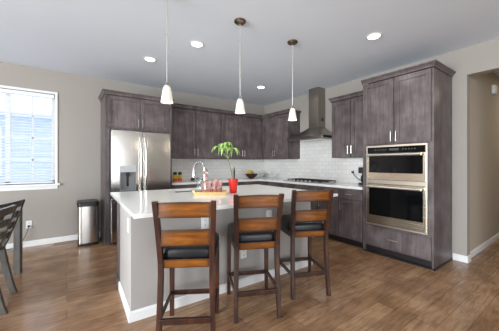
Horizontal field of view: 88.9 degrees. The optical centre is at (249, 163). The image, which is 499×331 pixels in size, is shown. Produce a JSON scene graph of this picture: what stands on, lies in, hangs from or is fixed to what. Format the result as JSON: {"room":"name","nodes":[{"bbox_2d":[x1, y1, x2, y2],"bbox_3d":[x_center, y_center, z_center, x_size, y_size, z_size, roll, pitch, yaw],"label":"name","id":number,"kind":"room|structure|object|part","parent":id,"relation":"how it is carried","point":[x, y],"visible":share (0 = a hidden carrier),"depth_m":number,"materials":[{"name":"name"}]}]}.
{"room":"kitchen","nodes":[
{"label":"kitchen","id":0,"kind":"room"},
{"bbox_2d":[0,62,263,243],"bbox_3d":[-3.565,-0.110,3.810,9.852,2.740,0.158,0,0,-36],"label":"wall","id":1,"kind":"structure","parent":0,"point":[52,213],"depth_m":4.21,"materials":[{"name":"beige paint"}]},
{"bbox_2d":[26,220,31,228],"bbox_3d":[-3.353,0.925,3.869,0.072,0.116,0.008,0,0,-36],"label":"outlet","id":2,"kind":"object","parent":1,"relation":"attached to","point":[30,221],"visible":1,"depth_m":3.87,"materials":[{"name":"white paint"}]},
{"bbox_2d":[0,85,59,190],"bbox_3d":[-3.812,-0.368,3.604,1.810,1.536,0.185,0,0,-36],"label":"window","id":3,"kind":"structure","parent":1,"relation":"in","point":[29,186],"depth_m":3.94,"materials":[{"name":"white paint"}]},
{"bbox_2d":[0,88,53,183],"bbox_3d":[-3.795,-0.397,3.610,1.625,1.400,0.055,0,0,-36],"label":"window blind","id":4,"kind":"object","parent":3,"relation":"attached to","point":[8,91],"visible":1,"depth_m":3.88,"materials":[{"name":"plastic"}]},
{"bbox_3d":[-3.795,0.294,3.610,1.621,0.018,0.046,0,0,-36],"label":"rail","id":5,"kind":"part","parent":4,"relation":"part of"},
{"bbox_3d":[-3.800,0.358,3.588,1.810,0.085,0.145,0,0,-36],"label":"sill","id":6,"kind":"part","parent":3,"relation":"part of","materials":[{"name":"white paint"}]},
{"bbox_2d":[6,231,99,248],"bbox_3d":[-5.015,1.218,2.673,5.970,0.084,0.014,0,0,-36],"label":"baseboard","id":7,"kind":"structure","parent":1,"relation":"attached to","point":[70,237],"depth_m":3.98,"materials":[{"name":"white paint"}]},
{"bbox_2d":[172,103,221,158],"bbox_3d":[-1.161,-0.620,5.201,1.140,1.040,0.397,0,0,-36],"label":"upper cabinet","id":8,"kind":"object","parent":1,"relation":"attached to","point":[196,130],"visible":0.82,"depth_m":5.07,"materials":[{"name":"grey wood"}]},
{"bbox_3d":[-1.303,-0.583,4.915,0.552,0.943,0.021,0,0,-36],"label":"door","id":9,"kind":"part","parent":8,"relation":"part of","materials":[{"name":"wood"}]},
{"bbox_3d":[-1.161,-1.107,5.201,1.140,0.065,0.397,0,0,-36],"label":"crown molding","id":10,"kind":"part","parent":8,"relation":"part of","materials":[{"name":"wood"}]},
{"bbox_3d":[-0.845,-0.583,5.244,0.552,0.943,0.021,0,0,-36],"label":"door","id":11,"kind":"part","parent":8,"relation":"part of","materials":[{"name":"wood"}]},
{"bbox_2d":[216,110,261,159],"bbox_3d":[-0.239,-0.620,5.863,1.130,1.040,0.397,0,0,-36],"label":"upper cabinet","id":12,"kind":"object","parent":1,"relation":"attached to","point":[244,131],"visible":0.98,"depth_m":5.72,"materials":[{"name":"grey wood"}]},
{"bbox_3d":[-0.379,-0.583,5.578,0.547,0.943,0.021,0,0,-36],"label":"door","id":13,"kind":"part","parent":12,"relation":"part of","materials":[{"name":"wood"}]},
{"bbox_3d":[-0.254,-1.107,5.852,1.092,0.065,0.397,0,0,-36],"label":"crown molding","id":14,"kind":"part","parent":12,"relation":"part of","materials":[{"name":"wood"}]},
{"bbox_3d":[0.075,-0.583,5.904,0.547,0.943,0.021,0,0,-36],"label":"door","id":15,"kind":"part","parent":12,"relation":"part of","materials":[{"name":"wood"}]},
{"bbox_2d":[0,0,498,105],"bbox_3d":[1.669,-1.530,0.676,14.700,0.100,11.353,0,0,-36],"label":"ceiling","id":16,"kind":"structure","parent":0,"point":[103,39],"depth_m":2.96,"materials":[{"name":"white paint"}]},
{"bbox_2d":[144,57,155,61],"bbox_3d":[-1.407,-1.474,3.600,0.170,0.009,0.170,0,0,-36],"label":"recessed light","id":17,"kind":"object","parent":16,"relation":"in","point":[150,59],"visible":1,"depth_m":3.60,"materials":[{"name":"white paint"}]},
{"bbox_2d":[161,0,172,103],"bbox_3d":[-0.711,-1.003,2.191,0.124,0.953,0.124,0,0,-36],"label":"pendant lamp","id":18,"kind":"object","parent":16,"relation":"hanging from","point":[166,98],"visible":1,"depth_m":2.18,"materials":[{"name":"glass"}]},
{"bbox_3d":[-0.711,-0.599,2.191,0.104,0.145,0.104,0,0,-36],"label":"lamp shade","id":19,"kind":"part","parent":18,"relation":"part of","materials":[{"name":"white glass"}]},
{"bbox_3d":[-0.711,-1.065,2.191,0.018,0.770,0.017,0,0,-36],"label":"rod","id":20,"kind":"part","parent":18,"relation":"part of","materials":[{"name":"silver metal"}]},
{"bbox_2d":[190,41,203,47],"bbox_3d":[-0.649,-1.474,3.148,0.170,0.009,0.170,0,0,-36],"label":"recessed light","id":21,"kind":"object","parent":16,"relation":"in","point":[198,44],"visible":1,"depth_m":3.15,"materials":[{"name":"white paint"}]},
{"bbox_2d":[234,17,245,113],"bbox_3d":[-0.098,-1.003,2.638,0.124,0.953,0.124,0,0,-36],"label":"pendant lamp","id":22,"kind":"object","parent":16,"relation":"hanging from","point":[239,21],"visible":1,"depth_m":2.62,"materials":[{"name":"glass"}]},
{"bbox_3d":[-0.098,-0.599,2.638,0.104,0.145,0.104,0,0,-36],"label":"lamp shade","id":23,"kind":"part","parent":22,"relation":"part of","materials":[{"name":"white glass"}]},
{"bbox_3d":[-0.098,-1.065,2.638,0.018,0.770,0.017,0,0,-36],"label":"rod","id":24,"kind":"part","parent":22,"relation":"part of","materials":[{"name":"silver metal"}]},
{"bbox_2d":[287,39,297,120],"bbox_3d":[0.522,-1.003,3.089,0.124,0.953,0.124,0,0,-36],"label":"pendant lamp","id":25,"kind":"object","parent":16,"relation":"hanging from","point":[292,114],"visible":1,"depth_m":3.07,"materials":[{"name":"glass"}]},
{"bbox_3d":[0.522,-0.599,3.089,0.104,0.145,0.104,0,0,-36],"label":"lamp shade","id":26,"kind":"part","parent":25,"relation":"part of","materials":[{"name":"white glass"}]},
{"bbox_3d":[0.522,-1.065,3.089,0.018,0.770,0.017,0,0,-36],"label":"rod","id":27,"kind":"part","parent":25,"relation":"part of","materials":[{"name":"silver metal"}]},
{"bbox_2d":[366,32,381,39],"bbox_3d":[1.443,-1.474,2.950,0.170,0.009,0.170,0,0,-36],"label":"recessed light","id":28,"kind":"object","parent":16,"relation":"in","point":[372,36],"visible":1,"depth_m":2.95,"materials":[{"name":"white paint"}]},
{"bbox_2d":[0,236,498,330],"bbox_3d":[1.669,1.310,0.676,14.700,0.100,11.353,0,0,-36],"label":"floor","id":29,"kind":"structure","parent":0,"point":[62,287],"depth_m":2.41,"materials":[{"name":"brown wood"}]},
{"bbox_2d":[0,205,16,314],"bbox_3d":[-2.207,0.805,1.891,0.629,0.910,0.410,0,0,-18],"label":"dining chair","id":30,"kind":"object","parent":29,"relation":"on","point":[8,212],"visible":1,"depth_m":2.12,"materials":[{"name":"wood"}]},
{"bbox_3d":[-1.941,0.383,1.976,0.071,0.065,0.396,0,0,-18],"label":"rail","id":31,"kind":"part","parent":30,"relation":"part of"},
{"bbox_2d":[0,199,24,292],"bbox_3d":[-2.453,0.805,2.249,0.629,0.910,0.410,0,0,-18],"label":"dining chair","id":32,"kind":"object","parent":29,"relation":"on","point":[6,270],"visible":0.68,"depth_m":2.46,"materials":[{"name":"wood"}]},
{"bbox_3d":[-2.187,0.383,2.333,0.071,0.065,0.396,0,0,-18],"label":"rail","id":33,"kind":"part","parent":32,"relation":"part of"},
{"bbox_2d":[13,209,22,273],"bbox_3d":[-2.889,0.878,1.984,1.060,0.765,1.730,0,0,-18],"label":"dining table","id":34,"kind":"object","parent":29,"relation":"on","point":[18,229],"visible":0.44,"depth_m":2.91,"materials":[{"name":"wood"}]},
{"bbox_2d":[53,240,74,244],"bbox_3d":[-2.940,1.257,4.044,0.280,0.006,0.120,0,0,-36],"label":"floor vent","id":35,"kind":"object","parent":29,"relation":"in","point":[72,240],"visible":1,"depth_m":4.04,"materials":[{"name":"beige metal"}]},
{"bbox_2d":[77,199,98,246],"bbox_3d":[-2.570,0.924,4.047,0.290,0.672,0.373,0,0,-36],"label":"trash can","id":36,"kind":"object","parent":29,"relation":"on","point":[87,209],"visible":1,"depth_m":3.93,"materials":[{"name":"silver metal"}]},
{"bbox_3d":[-2.578,0.624,4.058,0.290,0.072,0.346,0,0,-36],"label":"lid","id":37,"kind":"part","parent":36,"relation":"part of","materials":[{"name":"black plastic"}]},
{"bbox_2d":[98,89,174,244],"bbox_3d":[-1.973,0.060,4.457,1.114,2.400,0.660,0,0,-36],"label":"tall cabinet","id":38,"kind":"object","parent":29,"relation":"on","point":[125,111],"visible":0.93,"depth_m":4.13,"materials":[{"name":"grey wood"}]},
{"bbox_3d":[-2.381,0.093,4.188,0.063,2.335,0.621,0,0,-36],"label":"panel","id":39,"kind":"part","parent":38,"relation":"part of","materials":[{"name":"wood"}]},
{"bbox_3d":[-2.014,-0.820,4.080,0.482,0.490,0.021,0,0,-36],"label":"door","id":40,"kind":"part","parent":38,"relation":"part of","materials":[{"name":"wood"}]},
{"bbox_3d":[-1.973,-1.107,4.456,1.114,0.065,0.659,0,0,-36],"label":"crown molding","id":41,"kind":"part","parent":38,"relation":"part of","materials":[{"name":"wood"}]},
{"bbox_3d":[-1.619,-0.820,4.364,0.480,0.490,0.021,0,0,-36],"label":"door","id":42,"kind":"part","parent":38,"relation":"part of","materials":[{"name":"wood"}]},
{"bbox_3d":[-1.579,0.093,4.763,0.040,2.335,0.621,0,0,-36],"label":"panel","id":43,"kind":"part","parent":38,"relation":"part of","materials":[{"name":"wood"}]},
{"bbox_2d":[110,129,169,243],"bbox_3d":[-1.914,0.365,4.381,0.910,1.790,0.769,0,0,-36],"label":"refrigerator","id":44,"kind":"object","parent":29,"relation":"on","point":[139,161],"visible":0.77,"depth_m":4.07,"materials":[{"name":"silver metal"}]},
{"bbox_3d":[-1.749,0.868,4.152,0.910,0.665,0.065,0,0,-36],"label":"freezer drawer","id":45,"kind":"part","parent":44,"relation":"part of","materials":[{"name":"silver metal"}]},
{"bbox_3d":[-1.935,0.005,4.018,0.452,1.040,0.065,0,0,-36],"label":"door","id":46,"kind":"part","parent":44,"relation":"part of","materials":[{"name":"silver metal"}]},
{"bbox_3d":[-1.925,0.085,4.024,0.235,0.100,0.067,0,0,-36],"label":"dispenser panel","id":47,"kind":"part","parent":44,"relation":"part of","materials":[{"name":"grey plastic"}]},
{"bbox_3d":[-1.742,0.005,4.076,0.024,0.911,0.073,0,0,-36],"label":"handle","id":48,"kind":"part","parent":44,"relation":"part of","materials":[{"name":"silver metal"}]},
{"bbox_3d":[-1.680,0.005,4.121,0.024,0.911,0.073,0,0,-36],"label":"handle","id":49,"kind":"part","parent":44,"relation":"part of","materials":[{"name":"silver metal"}]},
{"bbox_3d":[-1.563,0.005,4.285,0.452,1.040,0.065,0,0,-36],"label":"door","id":50,"kind":"part","parent":44,"relation":"part of","materials":[{"name":"silver metal"}]},
{"bbox_2d":[172,184,196,188],"bbox_3d":[-1.268,0.823,4.957,0.680,0.875,0.670,0,0,-36],"label":"base cabinet","id":51,"kind":"object","parent":29,"relation":"on","point":[188,185],"visible":0.02,"depth_m":4.65,"materials":[{"name":"grey wood"}]},
{"bbox_2d":[151,200,218,330],"bbox_3d":[-0.439,0.750,1.894,0.410,1.020,0.548,0,0,-5],"label":"bar stool","id":52,"kind":"object","parent":29,"relation":"on","point":[181,248],"visible":1,"depth_m":1.69,"materials":[{"name":"brown wood"}]},
{"bbox_3d":[-0.600,0.750,1.665,0.044,1.020,0.126,0,0,7],"label":"leg","id":53,"kind":"part","parent":52,"relation":"part of","materials":[{"name":"brown wood"}]},
{"bbox_3d":[-0.643,0.968,2.115,0.038,0.585,0.041,0,0,-5],"label":"leg","id":54,"kind":"part","parent":52,"relation":"part of","materials":[{"name":"brown wood"}]},
{"bbox_3d":[-0.419,0.299,1.646,0.344,0.106,0.042,0,0,-5],"label":"rail","id":55,"kind":"part","parent":52,"relation":"part of","materials":[{"name":"wood"}]},
{"bbox_3d":[-0.422,0.490,1.683,0.330,0.111,0.043,0,0,-5],"label":"rail","id":56,"kind":"part","parent":52,"relation":"part of","materials":[{"name":"wood"}]},
{"bbox_3d":[-0.425,0.671,1.720,0.310,0.058,0.027,0,0,-5],"label":"seat rail","id":57,"kind":"part","parent":52,"relation":"part of","materials":[{"name":"wood"}]},
{"bbox_2d":[163,232,218,258],"bbox_3d":[-0.444,0.608,1.952,0.410,0.105,0.430,0,0,-5],"label":"seat cushion","id":58,"kind":"object","parent":52,"relation":"on","point":[171,252],"depth_m":1.74,"materials":[{"name":"leather"}]},
{"bbox_3d":[-0.243,0.750,1.695,0.044,1.020,0.126,0,0,-16],"label":"leg","id":59,"kind":"part","parent":52,"relation":"part of","materials":[{"name":"brown wood"}]},
{"bbox_3d":[-0.274,0.968,2.146,0.038,0.585,0.041,0,0,-5],"label":"leg","id":60,"kind":"part","parent":52,"relation":"part of","materials":[{"name":"brown wood"}]},
{"bbox_2d":[116,201,310,322],"bbox_3d":[-0.447,0.819,3.128,2.086,0.883,1.306,0,0,-34],"label":"kitchen island","id":61,"kind":"object","parent":29,"relation":"on","point":[137,265],"visible":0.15,"depth_m":2.29,"materials":[{"name":"paint"}]},
{"bbox_3d":[-1.323,0.819,2.670,0.118,0.883,0.220,0,0,-34],"label":"panel","id":62,"kind":"part","parent":61,"relation":"part of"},
{"bbox_2d":[201,218,208,228],"bbox_3d":[-0.414,0.552,2.377,0.072,0.116,0.008,0,0,-34],"label":"outlet","id":63,"kind":"object","parent":61,"relation":"attached to","point":[204,221],"visible":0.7,"depth_m":2.37,"materials":[{"name":"white paint"}]},
{"bbox_3d":[-0.265,1.218,2.856,2.086,0.084,0.649,0,0,-34],"label":"baseboard","id":64,"kind":"part","parent":61,"relation":"part of","materials":[{"name":"white paint"}]},
{"bbox_2d":[110,184,337,218],"bbox_3d":[-0.329,0.361,2.992,2.163,0.030,1.610,0,0,-34],"label":"island countertop","id":65,"kind":"structure","parent":61,"relation":"on","point":[138,204],"depth_m":2.68,"materials":[{"name":"white stone"}]},
{"bbox_2d":[192,161,204,177],"bbox_3d":[-0.632,0.157,3.230,0.274,0.378,0.100,0,0,26],"label":"faucet","id":66,"kind":"object","parent":65,"relation":"on","point":[197,162],"visible":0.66,"depth_m":3.28,"materials":[{"name":"silver metal"}]},
{"bbox_2d":[193,190,228,195],"bbox_3d":[-0.437,0.324,2.881,0.399,0.045,0.220,0,0,-4],"label":"serving tray","id":67,"kind":"object","parent":65,"relation":"on","point":[224,192],"visible":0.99,"depth_m":2.77,"materials":[{"name":"yellow wood"}]},
{"bbox_2d":[196,178,201,191],"bbox_3d":[-0.572,0.255,2.882,0.060,0.170,0.060,0,0,-36],"label":"drinking glass","id":68,"kind":"object","parent":67,"relation":"on","point":[199,180],"visible":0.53,"depth_m":2.86,"materials":[{"name":"white"}]},
{"bbox_2d":[201,169,210,191],"bbox_3d":[-0.492,0.200,2.877,0.088,0.280,0.088,0,0,-36],"label":"decanter","id":69,"kind":"object","parent":67,"relation":"on","point":[205,185],"visible":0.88,"depth_m":2.85,"materials":[{"name":"pink glass"}]},
{"bbox_2d":[212,180,217,191],"bbox_3d":[-0.393,0.263,2.904,0.068,0.155,0.068,0,0,-36],"label":"drinking glass","id":70,"kind":"object","parent":67,"relation":"on","point":[214,182],"visible":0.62,"depth_m":2.88,"materials":[{"name":"pink"}]},
{"bbox_2d":[218,181,221,191],"bbox_3d":[-0.331,0.270,2.873,0.052,0.140,0.052,0,0,-36],"label":"drinking glass","id":71,"kind":"object","parent":67,"relation":"on","point":[219,182],"visible":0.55,"depth_m":2.85,"materials":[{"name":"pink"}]},
{"bbox_2d":[211,142,239,192],"bbox_3d":[-0.282,0.047,3.005,0.338,0.598,0.211,0,0,-6],"label":"potted plant","id":72,"kind":"object","parent":65,"relation":"on","point":[233,183],"visible":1,"depth_m":2.97,"materials":[{"name":"green plant"}]},
{"bbox_3d":[-0.193,0.264,3.013,0.122,0.165,0.122,0,0,-36],"label":"pot","id":73,"kind":"part","parent":72,"relation":"part of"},
{"bbox_2d":[241,250,246,258],"bbox_3d":[-0.060,0.915,2.614,0.072,0.116,0.008,0,0,-34],"label":"outlet","id":74,"kind":"object","parent":61,"relation":"attached to","point":[243,252],"visible":0.68,"depth_m":2.61,"materials":[{"name":"white paint"}]},
{"bbox_2d":[266,210,271,216],"bbox_3d":[0.217,0.570,2.799,0.072,0.116,0.008,0,0,-34],"label":"outlet","id":75,"kind":"object","parent":61,"relation":"attached to","point":[268,212],"visible":0.62,"depth_m":2.80,"materials":[{"name":"white paint"}]},
{"bbox_2d":[238,181,259,184],"bbox_3d":[-0.200,0.823,5.723,0.650,0.875,0.670,0,0,-36],"label":"base cabinet","id":76,"kind":"object","parent":29,"relation":"on","point":[248,182],"visible":0.02,"depth_m":5.50,"materials":[{"name":"grey wood"}]},
{"bbox_2d":[227,193,283,323],"bbox_3d":[0.029,0.750,2.261,0.410,1.020,0.548,0,0,-11],"label":"bar stool","id":77,"kind":"object","parent":29,"relation":"on","point":[259,232],"visible":1,"depth_m":2.06,"materials":[{"name":"brown wood"}]},
{"bbox_3d":[-0.197,0.968,2.460,0.038,0.585,0.041,0,0,-11],"label":"leg","id":78,"kind":"part","parent":77,"relation":"part of","materials":[{"name":"brown wood"}]},
{"bbox_3d":[-0.107,0.750,2.017,0.044,1.020,0.126,0,0,1],"label":"leg","id":79,"kind":"part","parent":77,"relation":"part of","materials":[{"name":"brown wood"}]},
{"bbox_2d":[228,222,274,242],"bbox_3d":[0.018,0.608,2.319,0.410,0.105,0.430,0,0,-11],"label":"seat cushion","id":80,"kind":"object","parent":77,"relation":"on","point":[255,236],"depth_m":2.12,"materials":[{"name":"leather"}]},
{"bbox_3d":[0.061,0.671,2.090,0.310,0.058,0.027,0,0,-11],"label":"seat rail","id":81,"kind":"part","parent":77,"relation":"part of","materials":[{"name":"wood"}]},
{"bbox_3d":[0.068,0.490,2.054,0.330,0.111,0.043,0,0,-11],"label":"rail","id":82,"kind":"part","parent":77,"relation":"part of","materials":[{"name":"wood"}]},
{"bbox_3d":[0.075,0.299,2.017,0.344,0.106,0.042,0,0,-11],"label":"rail","id":83,"kind":"part","parent":77,"relation":"part of","materials":[{"name":"wood"}]},
{"bbox_3d":[0.166,0.968,2.529,0.038,0.585,0.041,0,0,-11],"label":"leg","id":84,"kind":"part","parent":77,"relation":"part of","materials":[{"name":"brown wood"}]},
{"bbox_3d":[0.244,0.750,2.084,0.044,1.020,0.126,0,0,-22],"label":"leg","id":85,"kind":"part","parent":77,"relation":"part of","materials":[{"name":"brown wood"}]},
{"bbox_2d":[261,181,280,186],"bbox_3d":[0.678,0.823,5.568,0.664,0.875,0.675,0,0,-36],"label":"base cabinet","id":86,"kind":"object","parent":29,"relation":"on","point":[276,184],"visible":0.11,"depth_m":5.36,"materials":[{"name":"grey wood"}]},
{"bbox_2d":[281,183,317,209],"bbox_3d":[1.143,0.823,4.920,0.664,0.875,0.920,0,0,-36],"label":"base cabinet","id":87,"kind":"object","parent":29,"relation":"on","point":[314,204],"visible":0.2,"depth_m":4.59,"materials":[{"name":"grey wood"}]},
{"bbox_3d":[0.911,0.470,4.753,0.021,0.150,0.900,0,0,-36],"label":"drawer","id":88,"kind":"part","parent":87,"relation":"part of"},
{"bbox_3d":[0.911,0.670,4.753,0.021,0.220,0.900,0,0,-36],"label":"drawer","id":89,"kind":"part","parent":87,"relation":"part of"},
{"bbox_2d":[279,189,333,299],"bbox_3d":[0.542,0.750,2.609,0.410,1.020,0.548,0,0,-11],"label":"bar stool","id":90,"kind":"object","parent":29,"relation":"on","point":[300,223],"visible":0.9,"depth_m":2.41,"materials":[{"name":"brown wood"}]},
{"bbox_3d":[0.359,0.674,2.608,0.022,0.052,0.389,0,0,-12],"label":"seat rail","id":91,"kind":"part","parent":90,"relation":"part of","materials":[{"name":"brown wood"}]},
{"bbox_3d":[0.406,0.750,2.365,0.044,1.020,0.126,0,0,1],"label":"leg","id":92,"kind":"part","parent":90,"relation":"part of","materials":[{"name":"brown wood"}]},
{"bbox_2d":[281,214,323,230],"bbox_3d":[0.531,0.608,2.667,0.410,0.105,0.430,0,0,-11],"label":"seat cushion","id":93,"kind":"object","parent":90,"relation":"on","point":[286,219],"depth_m":2.47,"materials":[{"name":"leather"}]},
{"bbox_3d":[0.575,0.671,2.437,0.310,0.058,0.027,0,0,-11],"label":"seat rail","id":94,"kind":"part","parent":90,"relation":"part of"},
{"bbox_3d":[0.680,0.968,2.877,0.038,0.585,0.041,0,0,-11],"label":"leg","id":95,"kind":"part","parent":90,"relation":"part of","materials":[{"name":"brown wood"}]},
{"bbox_3d":[0.581,0.490,2.402,0.330,0.111,0.043,0,0,-11],"label":"rail","id":96,"kind":"part","parent":90,"relation":"part of","materials":[{"name":"wood"}]},
{"bbox_3d":[0.588,0.299,2.365,0.344,0.106,0.042,0,0,-11],"label":"rail","id":97,"kind":"part","parent":90,"relation":"part of","materials":[{"name":"wood"}]},
{"bbox_3d":[0.757,0.750,2.431,0.044,1.020,0.126,0,0,-22],"label":"leg","id":98,"kind":"part","parent":90,"relation":"part of","materials":[{"name":"brown wood"}]},
{"bbox_2d":[318,186,341,241],"bbox_3d":[1.531,0.823,4.380,0.664,0.875,0.410,0,0,-36],"label":"base cabinet","id":99,"kind":"object","parent":29,"relation":"on","point":[333,233],"visible":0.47,"depth_m":4.13,"materials":[{"name":"grey wood"}]},
{"bbox_3d":[1.298,0.470,4.213,0.021,0.150,0.390,0,0,-36],"label":"drawer","id":100,"kind":"part","parent":99,"relation":"part of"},
{"bbox_3d":[1.298,0.853,4.213,0.021,0.585,0.390,0,0,-36],"label":"door","id":101,"kind":"part","parent":99,"relation":"part of","materials":[{"name":"wood"}]},
{"bbox_2d":[339,188,362,247],"bbox_3d":[1.770,0.823,4.047,0.664,0.875,0.408,0,0,-36],"label":"base cabinet","id":102,"kind":"object","parent":29,"relation":"on","point":[350,200],"visible":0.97,"depth_m":3.87,"materials":[{"name":"grey wood"}]},
{"bbox_2d":[172,177,362,189],"bbox_3d":[0.207,0.365,4.548,2.606,0.038,3.041,0,0,-36],"label":"countertop","id":103,"kind":"structure","parent":102,"relation":"on","point":[356,186],"depth_m":4.69,"materials":[{"name":"white stone"}]},
{"bbox_2d":[173,172,176,181],"bbox_3d":[-1.441,0.254,4.923,0.088,0.185,0.088,0,0,-36],"label":"jar","id":104,"kind":"object","parent":103,"relation":"on","point":[174,173],"visible":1,"depth_m":4.89,"materials":[{"name":"glass"}]},
{"bbox_2d":[178,172,181,180],"bbox_3d":[-1.360,0.254,4.981,0.088,0.185,0.088,0,0,-36],"label":"jar","id":105,"kind":"object","parent":103,"relation":"on","point":[179,173],"visible":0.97,"depth_m":4.95,"materials":[{"name":"glass"}]},
{"bbox_2d":[245,173,257,178],"bbox_3d":[0.044,0.291,5.940,0.304,0.110,0.304,0,0,-36],"label":"fruit bowl","id":106,"kind":"object","parent":103,"relation":"on","point":[250,175],"visible":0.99,"depth_m":5.85,"materials":[{"name":"wood"}]},
{"bbox_2d":[283,178,335,183],"bbox_3d":[1.153,0.327,4.927,0.500,0.039,0.910,0,0,-36],"label":"gas cooktop","id":107,"kind":"object","parent":103,"relation":"in","point":[306,180],"visible":1,"depth_m":4.78,"materials":[{"name":"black metal"}]},
{"bbox_3d":[1.153,0.341,4.927,0.500,0.010,0.910,0,0,-36],"label":"plate","id":108,"kind":"part","parent":107,"relation":"part of","materials":[{"name":"silver metal"}]},
{"bbox_2d":[351,167,362,184],"bbox_3d":[1.860,0.203,4.293,0.218,0.286,0.405,0,0,-36],"label":"coffee maker","id":109,"kind":"object","parent":103,"relation":"on","point":[360,169],"visible":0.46,"depth_m":4.18,"materials":[{"name":"black plastic"}]},
{"bbox_3d":[1.537,0.470,3.880,0.021,0.150,0.388,0,0,-36],"label":"drawer","id":110,"kind":"part","parent":102,"relation":"part of","materials":[{"name":"wood"}]},
{"bbox_2d":[361,59,455,270],"bbox_3d":[2.152,0.030,3.500,0.681,2.460,0.924,0,0,-36],"label":"oven tower","id":111,"kind":"object","parent":29,"relation":"on","point":[412,104],"visible":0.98,"depth_m":3.22,"materials":[{"name":"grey wood"}]},
{"bbox_3d":[1.914,0.060,3.885,0.620,2.400,0.020,0,0,-36],"label":"panel","id":112,"kind":"part","parent":111,"relation":"part of","materials":[{"name":"wood"}]},
{"bbox_3d":[1.782,-0.699,3.522,0.021,0.858,0.413,0,0,-36],"label":"door","id":113,"kind":"part","parent":111,"relation":"part of","materials":[{"name":"wood"}]},
{"bbox_2d":[366,143,427,234],"bbox_3d":[2.101,0.304,3.489,0.661,1.103,0.762,0,0,-36],"label":"wall oven","id":114,"kind":"object","parent":111,"relation":"in","point":[396,175],"visible":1,"depth_m":3.29,"materials":[{"name":"silver metal"}]},
{"bbox_3d":[1.864,0.315,3.319,0.077,0.032,0.678,0,0,-36],"label":"handle","id":115,"kind":"part","parent":114,"relation":"part of","materials":[{"name":"metal"}]},
{"bbox_3d":[1.864,-0.118,3.319,0.077,0.032,0.678,0,0,-36],"label":"handle","id":116,"kind":"part","parent":114,"relation":"part of","materials":[{"name":"metal"}]},
{"bbox_3d":[1.904,0.555,3.347,0.025,0.554,0.738,0,0,-36],"label":"oven door","id":117,"kind":"part","parent":114,"relation":"part of","materials":[{"name":"silver metal"}]},
{"bbox_3d":[1.904,0.041,3.347,0.025,0.362,0.738,0,0,-36],"label":"microwave door","id":118,"kind":"part","parent":114,"relation":"part of","materials":[{"name":"silver metal"}]},
{"bbox_3d":[1.906,-0.185,3.349,0.022,0.080,0.722,0,0,-36],"label":"control panel","id":119,"kind":"part","parent":114,"relation":"part of","materials":[{"name":"black glass"}]},
{"bbox_3d":[1.906,1.010,3.349,0.021,0.250,0.838,0,0,-36],"label":"drawer","id":120,"kind":"part","parent":111,"relation":"part of","materials":[{"name":"wood"}]},
{"bbox_3d":[2.152,-1.170,3.500,0.681,0.060,0.924,0,0,-36],"label":"crown molding","id":121,"kind":"part","parent":111,"relation":"part of","materials":[{"name":"wood"}]},
{"bbox_3d":[2.030,-0.699,3.176,0.021,0.858,0.413,0,0,-36],"label":"door","id":122,"kind":"part","parent":111,"relation":"part of","materials":[{"name":"wood"}]},
{"bbox_3d":[2.416,0.060,3.185,0.620,2.400,0.020,0,0,-36],"label":"panel","id":123,"kind":"part","parent":111,"relation":"part of","materials":[{"name":"wood"}]},
{"bbox_2d":[264,38,498,257],"bbox_3d":[3.693,-0.110,2.037,0.128,2.740,11.203,0,0,-36],"label":"wall","id":124,"kind":"structure","parent":0,"point":[481,58],"depth_m":3.36,"materials":[{"name":"beige paint"}]},
{"bbox_2d":[262,109,300,159],"bbox_3d":[0.691,-0.620,5.780,0.397,1.040,0.931,0,0,-36],"label":"upper cabinet","id":125,"kind":"object","parent":124,"relation":"attached to","point":[276,127],"visible":0.98,"depth_m":5.55,"materials":[{"name":"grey wood"}]},
{"bbox_3d":[0.438,-0.583,5.874,0.021,0.943,0.418,0,0,-36],"label":"door","id":126,"kind":"part","parent":125,"relation":"part of","materials":[{"name":"wood"}]},
{"bbox_3d":[0.689,-0.583,5.525,0.021,0.943,0.418,0,0,-36],"label":"door","id":127,"kind":"part","parent":125,"relation":"part of","materials":[{"name":"wood"}]},
{"bbox_3d":[0.708,-1.107,5.756,0.397,0.065,0.873,0,0,-36],"label":"crown molding","id":128,"kind":"part","parent":125,"relation":"part of","materials":[{"name":"wood"}]},
{"bbox_2d":[286,87,331,141],"bbox_3d":[1.211,-0.963,4.968,0.498,1.023,0.914,0,0,-36],"label":"range hood","id":129,"kind":"object","parent":124,"relation":"attached to","point":[316,131],"visible":0.91,"depth_m":4.92,"materials":[{"name":"metal"}]},
{"bbox_2d":[328,90,362,157],"bbox_3d":[1.770,-0.620,4.277,0.397,1.040,0.781,0,0,-36],"label":"upper cabinet","id":130,"kind":"object","parent":124,"relation":"attached to","point":[347,109],"visible":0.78,"depth_m":4.21,"materials":[{"name":"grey wood"}]},
{"bbox_3d":[1.552,-0.583,4.322,0.021,0.943,0.354,0,0,-36],"label":"door","id":131,"kind":"part","parent":130,"relation":"part of","materials":[{"name":"wood"}]},
{"bbox_3d":[1.770,-1.107,4.277,0.397,0.065,0.781,0,0,-36],"label":"crown molding","id":132,"kind":"part","parent":130,"relation":"part of","materials":[{"name":"wood"}]},
{"bbox_3d":[1.765,-0.583,4.026,0.021,0.943,0.354,0,0,-36],"label":"door","id":133,"kind":"part","parent":130,"relation":"part of","materials":[{"name":"wood"}]},
{"bbox_2d":[453,253,470,262],"bbox_3d":[2.770,1.218,3.318,0.134,0.084,0.159,0,0,-36],"label":"baseboard","id":134,"kind":"structure","parent":124,"relation":"attached to","point":[458,257],"depth_m":3.27,"materials":[{"name":"white paint"}]},
{"bbox_2d":[470,72,498,250],"bbox_3d":[4.780,-0.110,4.789,4.848,2.740,0.115,0,0,-36],"label":"wall","id":135,"kind":"structure","parent":0,"point":[484,107],"depth_m":3.82,"materials":[{"name":"beige paint"}]},
{"bbox_2d":[470,233,498,257],"bbox_3d":[4.777,1.218,4.707,4.748,0.084,0.014,0,0,-36],"label":"baseboard","id":136,"kind":"structure","parent":135,"relation":"attached to","point":[494,238],"depth_m":3.77,"materials":[{"name":"white paint"}]},
{"bbox_2d":[492,84,496,95],"bbox_3d":[3.929,-1.180,4.079,0.140,0.150,0.045,0,0,-36],"label":"door chime","id":137,"kind":"object","parent":135,"relation":"attached to","point":[494,87],"visible":1,"depth_m":4.04,"materials":[{"name":"white paint"}]}
]}

